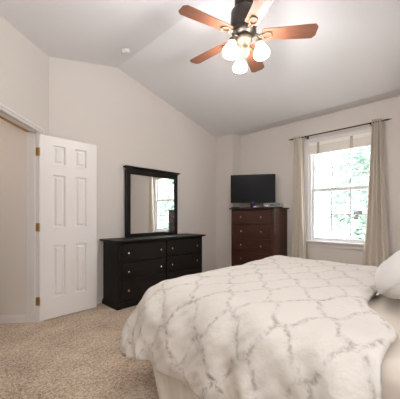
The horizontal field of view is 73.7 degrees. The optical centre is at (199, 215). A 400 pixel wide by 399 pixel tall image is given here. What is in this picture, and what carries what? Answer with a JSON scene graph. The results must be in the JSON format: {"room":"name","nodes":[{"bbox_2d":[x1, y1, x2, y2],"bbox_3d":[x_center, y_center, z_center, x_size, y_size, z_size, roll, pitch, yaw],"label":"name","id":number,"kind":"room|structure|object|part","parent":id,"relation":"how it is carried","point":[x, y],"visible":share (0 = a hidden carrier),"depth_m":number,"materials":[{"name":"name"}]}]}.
{"room":"bedroom","nodes":[
{"label":"bedroom","id":0,"kind":"room"},
{"bbox_2d":[0,118,25,314],"bbox_3d":[-2.445,-0.075,2.877,1.200,2.420,0.132,0,0,-3],"label":"wall","id":1,"kind":"structure","parent":0,"point":[12,138],"depth_m":2.84,"materials":[{"name":"beige paint"}]},
{"bbox_2d":[0,315,25,323],"bbox_3d":[-2.446,1.093,2.804,1.190,0.085,0.014,0,0,-3],"label":"baseboard","id":2,"kind":"structure","parent":1,"relation":"attached to","point":[3,318],"depth_m":2.82,"materials":[{"name":"white paint"}]},
{"bbox_2d":[0,116,29,131],"bbox_3d":[-1.801,-0.904,2.440,0.048,0.023,0.799,0,0,-3],"label":"trim","id":3,"kind":"structure","parent":1,"relation":"attached to","point":[1,117],"depth_m":2.61,"materials":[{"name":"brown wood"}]},
{"bbox_2d":[0,103,43,322],"bbox_3d":[-1.749,0.094,2.443,0.152,2.082,0.931,0,0,-3],"label":"door frame","id":4,"kind":"structure","parent":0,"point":[32,137],"depth_m":2.84,"materials":[{"name":"white paint"}]},
{"bbox_2d":[36,134,96,320],"bbox_3d":[-1.513,0.125,3.069,0.045,1.996,0.657,0,0,44],"label":"door","id":5,"kind":"structure","parent":4,"relation":"attached to","point":[67,227],"depth_m":3.04,"materials":[{"name":"white paint"}]},
{"bbox_3d":[-1.585,-0.675,2.998,0.032,0.209,0.131,0,0,44],"label":"raised panel","id":6,"kind":"part","parent":5,"relation":"part of","materials":[{"name":"white paint"}]},
{"bbox_3d":[-1.585,-0.164,2.998,0.032,0.583,0.131,0,0,44],"label":"raised panel","id":7,"kind":"part","parent":5,"relation":"part of","materials":[{"name":"white paint"}]},
{"bbox_3d":[-1.585,0.612,2.998,0.032,0.573,0.131,0,0,44],"label":"raised panel","id":8,"kind":"part","parent":5,"relation":"part of","materials":[{"name":"white paint"}]},
{"bbox_3d":[-1.421,-0.675,3.169,0.032,0.209,0.131,0,0,44],"label":"raised panel","id":9,"kind":"part","parent":5,"relation":"part of","materials":[{"name":"white paint"}]},
{"bbox_3d":[-1.421,-0.164,3.169,0.032,0.583,0.131,0,0,44],"label":"raised panel","id":10,"kind":"part","parent":5,"relation":"part of","materials":[{"name":"white paint"}]},
{"bbox_3d":[-1.421,0.612,3.169,0.032,0.573,0.131,0,0,44],"label":"raised panel","id":11,"kind":"part","parent":5,"relation":"part of","materials":[{"name":"white paint"}]},
{"bbox_2d":[0,16,48,135],"bbox_3d":[-1.725,-0.515,1.872,0.130,3.300,2.348,0,0,-3],"label":"wall","id":12,"kind":"structure","parent":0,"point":[24,67],"depth_m":2.58,"materials":[{"name":"beige paint"}]},
{"bbox_2d":[0,303,158,398],"bbox_3d":[-0.496,1.185,2.261,6.150,0.100,6.170,0,0,44],"label":"floor","id":13,"kind":"structure","parent":0,"point":[77,355],"depth_m":2.08,"materials":[{"name":"beige carpet"}]},
{"bbox_2d":[100,233,205,310],"bbox_3d":[-0.605,0.716,3.875,0.435,0.838,1.565,0,0,44],"label":"dresser","id":14,"kind":"object","parent":13,"relation":"on","point":[131,265],"visible":0.77,"depth_m":3.47,"materials":[{"name":"black wood"}]},
{"bbox_3d":[-0.725,0.461,3.502,0.018,0.224,0.672,0,0,44],"label":"drawer","id":15,"kind":"part","parent":14,"relation":"part of","materials":[{"name":"black wood"}]},
{"bbox_3d":[-0.725,0.693,3.502,0.018,0.224,0.672,0,0,44],"label":"drawer","id":16,"kind":"part","parent":14,"relation":"part of","materials":[{"name":"black wood"}]},
{"bbox_3d":[-0.725,0.925,3.502,0.018,0.224,0.672,0,0,44],"label":"drawer","id":17,"kind":"part","parent":14,"relation":"part of","materials":[{"name":"black wood"}]},
{"bbox_2d":[123,165,179,237],"bbox_3d":[-0.693,-0.198,4.001,0.090,0.989,0.971,0,0,45],"label":"dresser mirror","id":18,"kind":"object","parent":14,"relation":"on","point":[151,195],"visible":0.98,"depth_m":3.96,"materials":[{"name":"black wood"}]},
{"bbox_3d":[-0.691,-0.675,3.999,0.085,0.034,0.971,0,0,45],"label":"crown","id":19,"kind":"part","parent":18,"relation":"part of","materials":[{"name":"black wood"}]},
{"bbox_2d":[131,174,173,233],"bbox_3d":[-0.695,-0.169,4.003,0.008,0.828,0.793,0,0,45],"label":"mirror glass","id":20,"kind":"object","parent":18,"relation":"attached to","point":[152,196],"depth_m":3.98,"materials":[{"name":"silver mirror"}]},
{"bbox_3d":[-0.237,0.461,4.009,0.018,0.224,0.672,0,0,44],"label":"drawer","id":21,"kind":"part","parent":14,"relation":"part of","materials":[{"name":"black wood"}]},
{"bbox_3d":[-0.237,0.693,4.009,0.018,0.224,0.672,0,0,44],"label":"drawer","id":22,"kind":"part","parent":14,"relation":"part of","materials":[{"name":"black wood"}]},
{"bbox_3d":[-0.237,0.925,4.009,0.018,0.224,0.672,0,0,44],"label":"drawer","id":23,"kind":"part","parent":14,"relation":"part of","materials":[{"name":"black wood"}]},
{"bbox_2d":[229,207,288,265],"bbox_3d":[0.973,0.500,4.458,0.860,1.269,0.486,0,0,44],"label":"dresser","id":24,"kind":"object","parent":13,"relation":"on","point":[258,233],"visible":0.6,"depth_m":4.26,"materials":[{"name":"brown wood"}]},
{"bbox_3d":[0.570,0.481,4.590,0.034,1.187,0.056,0,0,44],"label":"corner post","id":25,"kind":"part","parent":24,"relation":"part of","materials":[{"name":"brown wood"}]},
{"bbox_3d":[0.820,0.022,4.317,0.699,0.222,0.017,0,0,44],"label":"drawer","id":26,"kind":"part","parent":24,"relation":"part of","materials":[{"name":"brown wood"}]},
{"bbox_3d":[0.820,0.250,4.317,0.699,0.222,0.017,0,0,44],"label":"drawer","id":27,"kind":"part","parent":24,"relation":"part of","materials":[{"name":"brown wood"}]},
{"bbox_3d":[0.820,0.477,4.317,0.699,0.222,0.017,0,0,44],"label":"drawer","id":28,"kind":"part","parent":24,"relation":"part of","materials":[{"name":"brown wood"}]},
{"bbox_3d":[0.820,0.705,4.317,0.699,0.222,0.017,0,0,44],"label":"drawer","id":29,"kind":"part","parent":24,"relation":"part of","materials":[{"name":"brown wood"}]},
{"bbox_2d":[231,174,274,207],"bbox_3d":[0.890,-0.415,4.510,0.735,0.560,0.220,0,0,12],"label":"television","id":30,"kind":"object","parent":24,"relation":"on","point":[255,188],"visible":0.84,"depth_m":4.47,"materials":[{"name":"black plastic"}]},
{"bbox_2d":[263,203,282,206],"bbox_3d":[1.166,-0.169,4.261,0.300,0.068,0.182,0,0,12],"label":"cable box","id":31,"kind":"object","parent":24,"relation":"on","point":[264,204],"visible":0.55,"depth_m":4.17,"materials":[{"name":"grey metal"}]},
{"bbox_3d":[1.113,0.481,4.067,0.063,1.187,0.056,0,0,44],"label":"corner post","id":32,"kind":"part","parent":24,"relation":"part of","materials":[{"name":"brown wood"}]},
{"bbox_3d":[1.030,0.818,1.632,2.100,0.635,1.700,0,0,44],"label":"bed","id":33,"kind":"object","parent":13,"relation":"on","visible":0},
{"bbox_2d":[152,364,200,398],"bbox_3d":[1.016,0.946,1.645,2.102,0.363,1.830,0,0,44],"label":"bed skirt","id":34,"kind":"object","parent":33,"relation":"on","point":[167,387],"visible":0.08,"depth_m":1.56,"materials":[{"name":"beige fabric"}]},
{"bbox_2d":[120,255,397,398],"bbox_3d":[0.672,0.676,1.990,1.506,0.532,2.076,0,0,44],"label":"duvet","id":35,"kind":"object","parent":33,"relation":"on","point":[277,326],"visible":0.93,"depth_m":1.24,"materials":[{"name":"fabric"}]},
{"bbox_2d":[374,250,399,298],"bbox_3d":[1.196,0.260,1.451,0.393,0.370,0.640,0,0,41],"label":"pillow","id":36,"kind":"object","parent":35,"relation":"on","point":[387,275],"visible":1,"depth_m":1.33,"materials":[{"name":"white fabric"}]},
{"bbox_2d":[368,294,399,398],"bbox_3d":[1.331,0.599,1.340,1.261,0.243,1.757,0,0,44],"label":"blanket","id":37,"kind":"object","parent":33,"relation":"on","point":[388,308],"visible":0.09,"depth_m":0.94,"materials":[{"name":"beige fabric"}]},
{"bbox_2d":[49,56,216,296],"bbox_3d":[-0.641,-0.515,4.259,0.120,3.300,3.247,0,0,44],"label":"wall","id":38,"kind":"structure","parent":0,"point":[102,106],"depth_m":3.74,"materials":[{"name":"beige paint"}]},
{"bbox_2d":[97,296,102,303],"bbox_3d":[-0.697,1.093,4.104,0.014,0.085,2.947,0,0,44],"label":"baseboard","id":39,"kind":"structure","parent":38,"relation":"attached to","point":[99,299],"depth_m":3.47,"materials":[{"name":"white paint"}]},
{"bbox_2d":[0,0,399,137],"bbox_3d":[0.378,-1.777,2.127,4.505,0.760,4.990,0,0,44],"label":"ceiling","id":40,"kind":"structure","parent":0,"point":[352,59],"depth_m":2.98,"materials":[{"name":"white paint"}]},
{"bbox_2d":[121,48,130,54],"bbox_3d":[-0.895,-1.982,3.224,0.114,0.057,0.114,0,0,-10],"label":"smoke detector","id":41,"kind":"object","parent":40,"relation":"attached to","point":[126,51],"visible":1,"depth_m":3.19,"materials":[{"name":"white plastic"}]},
{"bbox_2d":[178,0,318,72],"bbox_3d":[0.338,-1.657,2.269,1.102,0.741,1.146,0,0,44],"label":"ceiling fan","id":42,"kind":"object","parent":40,"relation":"hanging from","point":[246,15],"visible":1,"depth_m":2.17,"materials":[{"name":"brown wood"}]},
{"bbox_3d":[0.052,-1.515,2.061,0.445,0.032,0.134,0,0,-30],"label":"blade","id":43,"kind":"part","parent":42,"relation":"part of","materials":[{"name":"brown wood"}]},
{"bbox_3d":[0.096,-1.515,2.490,0.445,0.032,0.134,0,0,42],"label":"blade","id":44,"kind":"part","parent":42,"relation":"part of","materials":[{"name":"brown wood"}]},
{"bbox_3d":[0.246,-1.354,2.161,0.128,0.135,0.125,0,0,44],"label":"lamp shade","id":45,"kind":"part","parent":42,"relation":"part of","materials":[{"name":"white glass"}]},
{"bbox_3d":[0.359,-1.354,2.394,0.126,0.135,0.127,0,0,44],"label":"lamp shade","id":46,"kind":"part","parent":42,"relation":"part of","materials":[{"name":"white glass"}]},
{"bbox_3d":[0.519,-1.515,2.581,0.134,0.032,0.445,0,0,24],"label":"blade","id":47,"kind":"part","parent":42,"relation":"part of","materials":[{"name":"brown wood"}]},
{"bbox_3d":[0.447,-1.515,1.885,0.134,0.032,0.445,0,0,-12],"label":"blade","id":48,"kind":"part","parent":42,"relation":"part of","materials":[{"name":"brown wood"}]},
{"bbox_3d":[0.504,-1.354,2.179,0.126,0.134,0.128,0,0,44],"label":"lamp shade","id":49,"kind":"part","parent":42,"relation":"part of","materials":[{"name":"white glass"}]},
{"bbox_3d":[0.736,-1.515,2.207,0.445,0.032,0.134,0,0,6],"label":"blade","id":50,"kind":"part","parent":42,"relation":"part of","materials":[{"name":"brown wood"}]},
{"bbox_2d":[217,133,239,268],"bbox_3d":[0.581,-0.515,5.157,0.396,3.300,0.342,0,0,44],"label":"wall","id":51,"kind":"structure","parent":0,"point":[228,146],"depth_m":5.02,"materials":[{"name":"beige paint"}]},
{"bbox_2d":[240,96,399,264],"bbox_3d":[2.209,-0.515,3.744,3.909,3.300,0.120,0,0,44],"label":"wall","id":52,"kind":"structure","parent":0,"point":[268,151],"depth_m":4.01,"materials":[{"name":"beige paint"}]},
{"bbox_2d":[309,132,370,201],"bbox_3d":[1.992,-0.652,3.823,0.860,0.935,0.060,0,0,44],"label":"window blind","id":53,"kind":"object","parent":52,"relation":"attached to","point":[363,139],"visible":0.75,"depth_m":3.79,"materials":[{"name":"white fabric"}]},
{"bbox_3d":[1.997,-0.948,3.828,0.856,0.022,0.046,0,0,44],"label":"rail","id":54,"kind":"part","parent":53,"relation":"part of","materials":[{"name":"white fabric"}]},
{"bbox_2d":[290,119,389,139],"bbox_3d":[1.938,-1.217,3.842,1.365,0.060,0.113,0,0,44],"label":"curtain rod","id":55,"kind":"object","parent":52,"relation":"attached to","point":[370,123],"visible":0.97,"depth_m":3.74,"materials":[{"name":"brown metal"}]},
{"bbox_2d":[291,135,306,258],"bbox_3d":[1.540,-0.073,4.168,0.236,2.357,0.089,0,0,44],"label":"curtain","id":56,"kind":"object","parent":55,"relation":"hanging from","point":[298,219],"visible":0.84,"depth_m":4.15,"materials":[{"name":"beige fabric"}]},
{"bbox_2d":[363,118,388,266],"bbox_3d":[2.278,-0.073,3.457,0.297,2.357,0.090,0,0,44],"label":"curtain","id":57,"kind":"object","parent":55,"relation":"hanging from","point":[376,248],"visible":0.77,"depth_m":3.45,"materials":[{"name":"beige fabric"}]},
{"bbox_2d":[303,124,382,249],"bbox_3d":[2.034,-0.362,3.866,1.060,1.655,0.168,0,0,44],"label":"window","id":58,"kind":"structure","parent":52,"relation":"attached to","point":[309,160],"depth_m":4.04,"materials":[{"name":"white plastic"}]},
{"bbox_3d":[2.003,0.389,3.833,1.060,0.026,0.078,0,0,44],"label":"sill","id":59,"kind":"part","parent":58,"relation":"part of","materials":[{"name":"white paint"}]},
{"bbox_3d":[2.068,-0.730,3.901,0.824,0.714,0.028,0,0,44],"label":"sash","id":60,"kind":"part","parent":58,"relation":"part of","materials":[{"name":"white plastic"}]},
{"bbox_3d":[2.054,-0.362,3.887,0.880,1.505,0.110,0,0,44],"label":"frame","id":61,"kind":"part","parent":58,"relation":"part of","materials":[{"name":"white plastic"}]},
{"bbox_3d":[2.047,-0.028,3.880,0.824,0.779,0.028,0,0,44],"label":"sash","id":62,"kind":"part","parent":58,"relation":"part of","materials":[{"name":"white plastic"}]},
{"label":"outside","id":63,"kind":"structure","parent":0,"visible":0},
{"bbox_3d":[15.463,3.835,16.068,50.000,0.200,35.400,0,0,44],"label":"ground","id":64,"kind":"structure","parent":63,"visible":0},
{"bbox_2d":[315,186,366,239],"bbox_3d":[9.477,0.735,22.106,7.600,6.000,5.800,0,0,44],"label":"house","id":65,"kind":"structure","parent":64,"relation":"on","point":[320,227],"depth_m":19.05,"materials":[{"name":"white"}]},
{"bbox_2d":[315,146,370,239],"bbox_3d":[5.445,-0.060,6.990,4.729,7.612,4.459,0,0,30],"label":"leafy tree","id":66,"kind":"object","parent":64,"relation":"on","point":[361,152],"visible":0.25,"depth_m":7.23,"materials":[{"name":"green plant"}]}
]}

